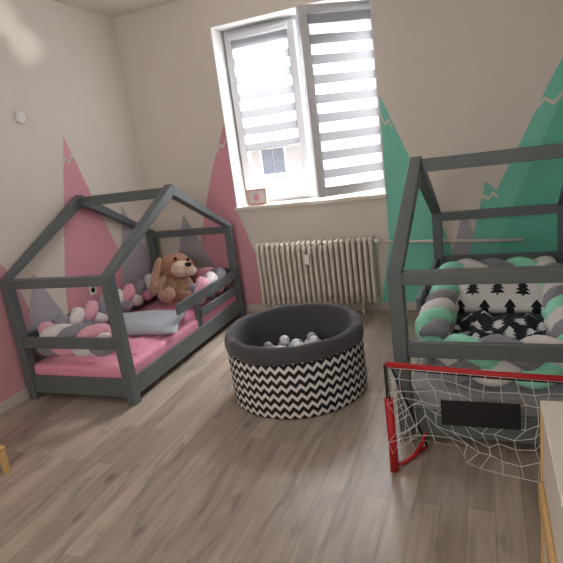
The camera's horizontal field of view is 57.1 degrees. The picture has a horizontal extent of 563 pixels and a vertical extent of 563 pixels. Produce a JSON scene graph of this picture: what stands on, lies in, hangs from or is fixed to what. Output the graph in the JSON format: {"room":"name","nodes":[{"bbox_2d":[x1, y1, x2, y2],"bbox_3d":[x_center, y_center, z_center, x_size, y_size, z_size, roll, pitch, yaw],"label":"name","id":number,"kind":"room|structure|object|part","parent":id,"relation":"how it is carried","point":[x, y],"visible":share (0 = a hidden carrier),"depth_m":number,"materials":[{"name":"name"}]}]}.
{"room":"bedroom","nodes":[
{"label":"bedroom","id":0,"kind":"room"},
{"bbox_2d":[0,0,156,402],"bbox_3d":[-2.507,-0.268,2.638,0.326,2.870,6.326,-2,15,22],"label":"wall","id":1,"kind":"structure","parent":0,"point":[61,64],"depth_m":4.12,"materials":[{"name":"paint"}]},
{"bbox_2d":[0,388,29,414],"bbox_3d":[-2.232,1.114,2.776,0.012,0.075,6.006,-2,15,22],"label":"baseboard","id":2,"kind":"structure","parent":1,"relation":"attached to","point":[6,405],"depth_m":3.65,"materials":[{"name":"brown wood"}]},
{"bbox_2d":[15,111,25,123],"bbox_3d":[-1.900,-1.196,3.777,0.022,0.090,0.090,-2,15,22],"label":"wall sensor","id":3,"kind":"object","parent":1,"relation":"attached to","point":[20,117],"visible":1,"depth_m":3.76,"materials":[{"name":"white paint"}]},
{"bbox_2d":[88,287,96,295],"bbox_3d":[-1.607,0.072,4.408,0.013,0.080,0.080,-2,15,22],"label":"power outlet","id":4,"kind":"object","parent":1,"relation":"attached to","point":[92,290],"visible":0.82,"depth_m":4.40,"materials":[{"name":"white paint"}]},
{"bbox_2d":[52,0,176,17],"bbox_3d":[-0.733,-1.759,1.490,4.560,0.100,6.326,-2,15,22],"label":"ceiling","id":5,"kind":"structure","parent":0,"point":[110,8],"depth_m":4.46,"materials":[{"name":"paint"}]},
{"bbox_2d":[0,310,541,562],"bbox_3d":[-0.351,1.096,2.217,4.560,0.100,6.326,-2,15,22],"label":"floor","id":6,"kind":"structure","parent":0,"point":[185,473],"depth_m":2.44,"materials":[{"name":"laminate"}]},
{"bbox_2d":[0,445,10,474],"bbox_3d":[-1.657,0.995,2.758,0.300,0.165,0.240,-2,15,22],"label":"wooden stool","id":7,"kind":"object","parent":6,"relation":"on","point":[4,462],"visible":1,"depth_m":2.79,"materials":[{"name":"brown wood"}]},
{"bbox_2d":[0,184,245,405],"bbox_3d":[-1.169,-0.066,4.233,0.925,1.358,1.817,-2,15,21],"label":"bed","id":8,"kind":"object","parent":6,"relation":"on","point":[131,384],"visible":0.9,"depth_m":3.67,"materials":[{"name":"grey paint"}]},
{"bbox_3d":[-1.835,0.416,3.659,0.068,0.883,0.068,-2,15,21],"label":"post","id":9,"kind":"part","parent":8,"relation":"part of","materials":[{"name":"grey paint"}]},
{"bbox_3d":[-1.437,0.416,3.498,0.789,0.080,0.024,-2,15,21],"label":"rail","id":10,"kind":"part","parent":8,"relation":"part of","materials":[{"name":"grey paint"}]},
{"bbox_3d":[-1.546,0.187,4.452,0.024,0.080,1.681,-2,15,21],"label":"rail","id":11,"kind":"part","parent":8,"relation":"part of","materials":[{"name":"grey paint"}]},
{"bbox_3d":[-1.036,0.388,3.349,0.068,0.883,0.068,-2,15,21],"label":"post","id":12,"kind":"part","parent":8,"relation":"part of","materials":[{"name":"grey paint"}]},
{"bbox_2d":[36,267,229,356],"bbox_3d":[-1.135,0.192,4.299,0.845,0.230,1.737,-2,15,21],"label":"bumper cover","id":13,"kind":"object","parent":8,"relation":"attached to","point":[91,320],"visible":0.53,"depth_m":4.06,"materials":[{"name":"pink fabric"}]},
{"bbox_2d":[34,293,235,377],"bbox_3d":[-1.105,0.415,4.356,0.835,0.143,1.727,-2,15,21],"label":"mattress","id":14,"kind":"object","parent":8,"relation":"on","point":[107,366],"visible":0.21,"depth_m":3.68,"materials":[{"name":"pink fabric"}]},
{"bbox_2d":[110,302,208,354],"bbox_3d":[-1.081,0.344,4.258,0.578,0.061,1.221,-2,15,21],"label":"blanket","id":15,"kind":"object","parent":14,"relation":"on","point":[137,343],"visible":0.24,"depth_m":3.90,"materials":[{"name":"pink fabric"}]},
{"bbox_2d":[123,310,186,335],"bbox_3d":[-1.071,0.329,4.085,0.578,0.143,0.437,-7,14,2],"label":"pillow","id":16,"kind":"object","parent":15,"relation":"on","point":[149,322],"visible":0.73,"depth_m":3.97,"materials":[{"name":"grey fabric"}]},
{"bbox_2d":[150,252,197,303],"bbox_3d":[-0.939,-0.013,4.663,0.466,0.465,0.496,-15,16,-28],"label":"plush dog","id":17,"kind":"object","parent":15,"relation":"on","point":[178,271],"visible":0.85,"depth_m":4.61},
{"bbox_3d":[-1.241,-0.064,5.233,0.068,0.883,0.068,-2,15,21],"label":"post","id":18,"kind":"part","parent":8,"relation":"part of","materials":[{"name":"grey paint"}]},
{"bbox_3d":[-0.692,0.268,4.290,0.025,0.365,0.060,-2,15,21],"label":"guard post","id":19,"kind":"part","parent":8,"relation":"part of","materials":[{"name":"grey paint"}]},
{"bbox_3d":[-0.621,0.074,4.420,0.024,0.085,1.049,-2,15,21],"label":"guard rail","id":20,"kind":"part","parent":8,"relation":"part of","materials":[{"name":"grey paint"}]},
{"bbox_3d":[-0.545,0.165,4.608,0.024,0.070,0.709,-2,15,21],"label":"guard rail","id":21,"kind":"part","parent":8,"relation":"part of","materials":[{"name":"grey paint"}]},
{"bbox_3d":[-0.443,-0.092,4.923,0.068,0.883,0.068,-2,15,21],"label":"post","id":22,"kind":"part","parent":8,"relation":"part of","materials":[{"name":"grey paint"}]},
{"bbox_2d":[224,303,366,419],"bbox_3d":[0.098,0.471,3.331,0.879,0.441,0.880,-2,15,22],"label":"pit","id":23,"kind":"object","parent":6,"relation":"on","point":[322,377],"visible":0.97,"depth_m":3.01,"materials":[{"name":"fabric"}]},
{"bbox_3d":[0.067,0.447,3.541,0.068,0.068,0.068,-2,15,22],"label":"ball","id":24,"kind":"object","parent":23,"relation":"in","visible":0},
{"bbox_2d":[279,335,288,344],"bbox_3d":[0.020,0.398,3.521,0.068,0.068,0.068,-2,15,22],"label":"ball","id":25,"kind":"object","parent":24,"relation":"on","point":[284,340],"visible":1,"depth_m":3.50,"materials":[{"name":"white plastic"}]},
{"bbox_3d":[0.252,0.425,3.530,0.068,0.068,0.068,-2,15,22],"label":"ball","id":26,"kind":"object","parent":23,"relation":"in","visible":0},
{"bbox_2d":[307,332,315,340],"bbox_3d":[0.205,0.376,3.511,0.068,0.068,0.068,-2,15,22],"label":"ball","id":27,"kind":"object","parent":26,"relation":"on","point":[310,334],"visible":0.61,"depth_m":3.49,"materials":[{"name":"grey plastic"}]},
{"bbox_3d":[-0.041,0.483,3.457,0.068,0.068,0.068,-2,15,22],"label":"ball","id":28,"kind":"object","parent":23,"relation":"in","visible":0},
{"bbox_2d":[263,342,272,347],"bbox_3d":[-0.088,0.434,3.438,0.068,0.068,0.068,-2,15,22],"label":"ball","id":29,"kind":"object","parent":28,"relation":"on","point":[267,344],"visible":0.52,"depth_m":3.42,"materials":[{"name":"grey plastic"}]},
{"bbox_3d":[0.144,0.461,3.447,0.068,0.068,0.068,-2,15,22],"label":"ball","id":30,"kind":"object","parent":23,"relation":"in","visible":0},
{"bbox_2d":[291,339,300,346],"bbox_3d":[0.097,0.412,3.427,0.068,0.068,0.068,-2,15,22],"label":"ball","id":31,"kind":"object","parent":30,"relation":"on","point":[294,341],"visible":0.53,"depth_m":3.41,"materials":[{"name":"white plastic"}]},
{"bbox_3d":[0.263,0.441,3.462,0.068,0.068,0.068,-2,15,22],"label":"ball","id":32,"kind":"object","parent":23,"relation":"in","visible":0},
{"bbox_2d":[309,335,318,342],"bbox_3d":[0.216,0.392,3.443,0.068,0.068,0.068,-2,15,22],"label":"ball","id":33,"kind":"object","parent":32,"relation":"on","point":[313,338],"visible":0.62,"depth_m":3.42,"materials":[{"name":"white plastic"}]},
{"bbox_2d":[255,235,380,313],"bbox_3d":[0.337,-0.033,4.653,1.150,0.702,0.180,-2,15,22],"label":"radiator","id":34,"kind":"object","parent":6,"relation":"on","point":[332,270],"visible":0.99,"depth_m":4.60,"materials":[{"name":"beige metal"}]},
{"bbox_2d":[383,361,562,481],"bbox_3d":[0.942,0.588,2.212,0.968,0.549,0.258,-1,16,25],"label":"goal","id":35,"kind":"object","parent":6,"relation":"on","point":[470,414],"visible":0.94,"depth_m":2.16,"materials":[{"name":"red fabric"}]},
{"bbox_3d":[0.472,0.477,2.306,0.020,0.235,0.020,-2,15,22],"label":"goal post","id":36,"kind":"part","parent":35,"relation":"part of","materials":[{"name":"metal"}]},
{"bbox_2d":[387,143,562,444],"bbox_3d":[1.280,-0.100,3.076,0.925,1.358,1.817,-1,15,23],"label":"bed","id":37,"kind":"object","parent":6,"relation":"on","point":[417,177],"visible":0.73,"depth_m":2.50,"materials":[{"name":"grey paint"}]},
{"bbox_3d":[0.589,0.379,2.530,0.068,0.883,0.068,-1,15,23],"label":"post","id":38,"kind":"part","parent":37,"relation":"part of","materials":[{"name":"grey paint"}]},
{"bbox_3d":[1.019,-0.002,3.574,0.024,0.085,1.049,-1,15,23],"label":"guard rail","id":39,"kind":"part","parent":37,"relation":"part of","materials":[{"name":"grey paint"}]},
{"bbox_3d":[1.245,-0.103,4.077,0.068,0.883,0.068,-1,15,23],"label":"post","id":40,"kind":"part","parent":37,"relation":"part of","materials":[{"name":"grey paint"}]},
{"bbox_3d":[0.971,0.316,2.337,0.789,0.080,0.024,-1,15,23],"label":"rail","id":41,"kind":"part","parent":37,"relation":"part of","materials":[{"name":"grey paint"}]},
{"bbox_2d":[412,312,562,416],"bbox_3d":[1.343,0.372,3.196,0.835,0.163,1.727,-1,15,23],"label":"mattress","id":42,"kind":"object","parent":37,"relation":"on","point":[508,390],"visible":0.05,"depth_m":2.50,"materials":[{"name":"grey fabric"}]},
{"bbox_2d":[415,256,562,388],"bbox_3d":[1.314,0.159,3.142,0.858,0.248,1.750,-1,15,23],"label":"bumper cover","id":43,"kind":"object","parent":42,"relation":"on","point":[436,320],"visible":0.58,"depth_m":2.74,"materials":[{"name":"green fabric"}]},
{"bbox_2d":[453,310,545,339],"bbox_3d":[1.228,0.332,2.948,0.619,0.164,0.799,-1,15,23],"label":"blanket","id":44,"kind":"object","parent":42,"relation":"on","point":[479,324],"visible":0.39,"depth_m":3.05,"materials":[{"name":"black fabric"}]},
{"bbox_2d":[457,283,542,313],"bbox_3d":[1.443,0.056,3.452,0.677,0.235,0.425,-1,16,25],"label":"pillow","id":45,"kind":"object","parent":42,"relation":"on","point":[490,298],"visible":0.34,"depth_m":3.31,"materials":[{"name":"white fabric"}]},
{"bbox_3d":[1.635,-0.171,3.902,0.789,0.080,0.024,-1,15,23],"label":"rail","id":46,"kind":"part","parent":37,"relation":"part of","materials":[{"name":"grey paint"}]},
{"bbox_3d":[2.032,-0.121,3.738,0.068,0.883,0.068,-1,15,23],"label":"post","id":47,"kind":"part","parent":37,"relation":"part of","materials":[{"name":"grey paint"}]},
{"bbox_2d":[538,400,562,562],"bbox_3d":[1.026,0.739,1.419,0.540,0.622,0.494,-2,15,22],"label":"base cabinet","id":48,"kind":"object","parent":6,"relation":"on","point":[550,488],"visible":1,"depth_m":1.50,"materials":[{"name":"beige paint"}]},
{"bbox_3d":[0.804,0.752,1.568,0.016,0.080,0.358,-2,15,22],"label":"trim rail","id":49,"kind":"part","parent":48,"relation":"part of","materials":[{"name":"brown wood"}]},
{"bbox_2d":[113,0,562,304],"bbox_3d":[0.504,-1.155,4.541,3.920,2.870,0.328,-2,15,22],"label":"wall","id":50,"kind":"structure","parent":0,"point":[455,77],"depth_m":4.17,"materials":[{"name":"paint"}]},
{"bbox_2d":[210,0,385,206],"bbox_3d":[0.174,-1.504,4.533,1.395,1.570,0.260,-2,15,22],"label":"trim","id":51,"kind":"structure","parent":50,"relation":"attached to","point":[217,32],"depth_m":4.68,"materials":[{"name":"white paint"}]},
{"bbox_2d":[224,0,384,200],"bbox_3d":[0.159,-1.486,4.472,1.399,1.560,0.510,-2,15,22],"label":"window","id":52,"kind":"structure","parent":50,"relation":"in","point":[307,79],"depth_m":4.39,"materials":[{"name":"white plastic"}]},
{"bbox_3d":[-0.106,-1.520,4.745,0.666,1.499,0.063,-2,15,22],"label":"sash frame","id":53,"kind":"part","parent":52,"relation":"part of","materials":[{"name":"white plastic"}]},
{"bbox_3d":[0.254,-1.432,4.185,0.020,0.140,0.030,-11,15,-13],"label":"handle","id":54,"kind":"part","parent":52,"relation":"part of","materials":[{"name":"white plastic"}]},
{"bbox_3d":[0.532,-1.491,4.296,0.666,1.499,0.063,-11,15,-13],"label":"sash frame","id":55,"kind":"part","parent":52,"relation":"part of","materials":[{"name":"white plastic"}]},
{"bbox_2d":[235,191,386,210],"bbox_3d":[0.271,-0.733,4.713,1.415,0.034,0.295,-2,15,22],"label":"windowsill","id":56,"kind":"structure","parent":50,"relation":"attached to","point":[377,194],"depth_m":4.60,"materials":[{"name":"beige paint"}]},
{"bbox_2d":[246,187,268,205],"bbox_3d":[-0.225,-0.788,4.817,0.200,0.150,0.042,-2,15,22],"label":"picture frame","id":57,"kind":"object","parent":56,"relation":"on","point":[258,196],"visible":1,"depth_m":4.80,"materials":[{"name":"pink wood"}]},
{"bbox_3d":[-0.225,-0.789,4.818,0.162,0.112,0.010,-2,15,22],"label":"panel","id":58,"kind":"part","parent":57,"relation":"part of","materials":[{"name":"pink paper"}]},
{"bbox_2d":[254,194,259,200],"bbox_3d":[-0.228,-0.781,4.809,0.067,0.070,0.021,-2,15,22],"label":"flower","id":59,"kind":"object","parent":57,"relation":"on","point":[256,196],"depth_m":4.80,"materials":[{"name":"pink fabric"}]},
{"bbox_2d":[245,302,416,311],"bbox_3d":[0.632,0.233,4.735,3.908,0.075,0.012,-2,15,22],"label":"baseboard","id":60,"kind":"structure","parent":50,"relation":"attached to","point":[383,306],"depth_m":4.70,"materials":[{"name":"wood"}]},
{"bbox_2d":[380,238,523,242],"bbox_3d":[1.373,-0.343,4.238,1.111,0.101,0.085,-3,15,18],"label":"pipe","id":61,"kind":"object","parent":50,"relation":"attached to","point":[504,239],"visible":0.82,"depth_m":4.20,"materials":[{"name":"beige metal"}]},
{"label":"outside","id":62,"kind":"structure","parent":0,"visible":0},
{"bbox_2d":[250,145,303,190],"bbox_3d":[1.430,-1.891,22.634,14.800,11.200,9.400,-2,15,22],"label":"building","id":63,"kind":"structure","parent":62,"point":[275,168],"depth_m":17.76,"materials":[{"name":"tile"}]}
]}

